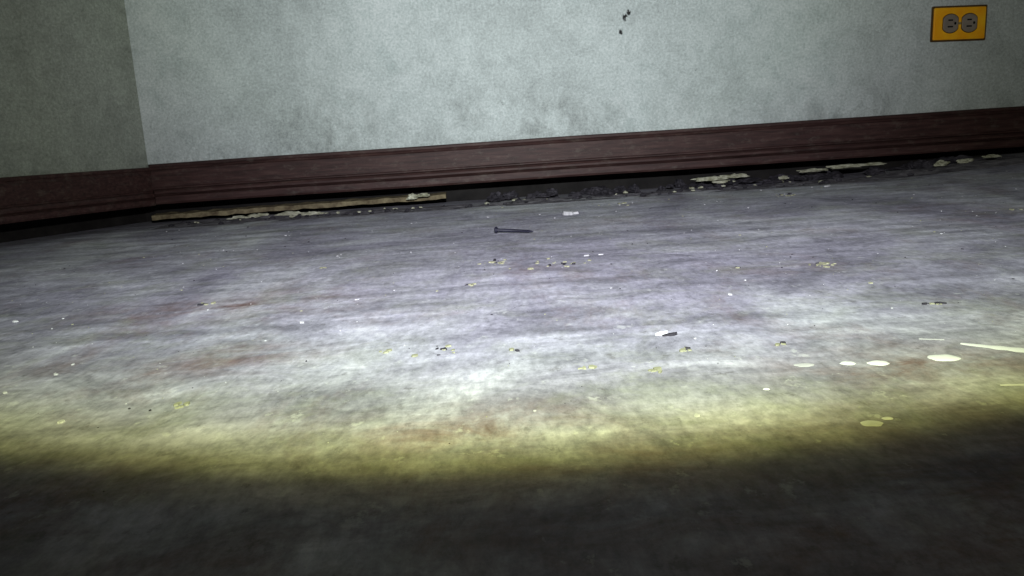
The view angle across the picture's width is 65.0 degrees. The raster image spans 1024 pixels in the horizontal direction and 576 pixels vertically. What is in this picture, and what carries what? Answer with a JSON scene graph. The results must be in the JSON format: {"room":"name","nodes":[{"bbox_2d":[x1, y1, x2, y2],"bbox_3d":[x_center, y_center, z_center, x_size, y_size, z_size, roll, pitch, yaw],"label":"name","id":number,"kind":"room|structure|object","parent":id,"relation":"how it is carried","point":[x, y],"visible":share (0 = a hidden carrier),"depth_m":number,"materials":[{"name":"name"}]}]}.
{"room":"empty abandoned room","nodes":[
{"label":"empty abandoned room","id":0,"kind":"room"},
{"bbox_2d":[0,0,147,177],"bbox_3d":[-1.314,-1.129,0.552,0.020,2.352,2.218,1,11,25],"label":"wall","id":1,"kind":"structure","parent":0,"point":[69,101],"depth_m":1.55,"materials":[{"name":"paint"}]},
{"bbox_2d":[0,167,155,223],"bbox_3d":[-1.224,-0.008,0.744,0.022,0.083,2.205,1,11,25],"label":"baseboard","id":2,"kind":"structure","parent":1,"relation":"attached to","point":[31,197],"depth_m":1.55,"materials":[{"name":"brown wood"}]},
{"bbox_2d":[0,153,1023,575],"bbox_3d":[0.249,-0.019,0.660,4.700,0.026,2.500,-4,10,0],"label":"floor","id":3,"kind":"structure","parent":0,"point":[621,477],"depth_m":0.42,"materials":[{"name":"grey concrete"}]},
{"bbox_2d":[152,192,446,220],"bbox_3d":[-0.463,-0.178,1.757,0.640,0.020,0.025,-4,10,0],"label":"wood lath","id":4,"kind":"object","parent":3,"relation":"on","point":[386,199],"visible":0.98,"depth_m":1.75,"materials":[{"name":"wood"}]},
{"bbox_2d":[2,179,1022,494],"bbox_3d":[0.177,-0.062,0.961,1.732,0.012,1.297,-4,10,0],"label":"chips","id":5,"kind":"object","parent":3,"relation":"on","point":[663,333],"visible":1,"depth_m":0.61,"materials":[{"name":"grey paint"}]},
{"bbox_2d":[494,227,533,232],"bbox_3d":[0.004,-0.083,1.140,0.061,0.010,0.010,2,12,27],"label":"nail","id":6,"kind":"object","parent":3,"relation":"on","point":[496,229],"visible":1,"depth_m":1.14,"materials":[{"name":"metal"}]},
{"bbox_2d":[145,147,1023,221],"bbox_3d":[0.857,-0.356,1.847,3.442,0.220,0.020,-4,10,0],"label":"back sheathing","id":7,"kind":"object","parent":3,"relation":"on","point":[654,179],"visible":0.02,"depth_m":1.85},
{"bbox_2d":[151,154,1023,229],"bbox_3d":[0.466,-0.231,1.722,2.400,0.041,0.220,-4,10,0],"label":"rubble","id":8,"kind":"object","parent":3,"relation":"on","point":[943,164],"visible":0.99,"depth_m":1.70,"materials":[{"name":"grey concrete"}]},
{"bbox_2d":[763,338,1023,425],"bbox_3d":[0.216,0.043,0.406,0.174,0.001,0.106,-8,11,-21],"label":"paint splatter","id":9,"kind":"object","parent":3,"relation":"on","point":[945,357],"visible":1,"depth_m":0.43,"materials":[{"name":"white paint"}]},
{"bbox_2d":[124,0,1023,164],"bbox_3d":[0.819,-1.451,1.534,3.373,2.352,0.020,-4,10,0],"label":"wall","id":10,"kind":"structure","parent":0,"point":[216,79],"depth_m":1.70,"materials":[{"name":"paint"}]},
{"bbox_2d":[148,106,1023,204],"bbox_3d":[0.900,-0.332,1.716,3.360,0.086,0.027,-4,10,0],"label":"baseboard","id":11,"kind":"structure","parent":10,"relation":"attached to","point":[1003,127],"depth_m":1.71,"materials":[{"name":"brown wood"}]},
{"bbox_2d":[930,5,987,41],"bbox_3d":[0.937,-0.554,1.685,0.116,0.072,0.009,-2,10,0],"label":"electrical outlet","id":12,"kind":"object","parent":10,"relation":"attached to","point":[962,22],"visible":1,"depth_m":1.68,"materials":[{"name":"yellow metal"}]},
{"bbox_2d":[942,13,977,33],"bbox_3d":[0.937,-0.554,1.682,0.074,0.041,0.004,-4,10,0],"label":"receptacle","id":13,"kind":"object","parent":12,"relation":"attached to","point":[952,23],"depth_m":1.68,"materials":[{"name":"grey plastic"}]}
]}

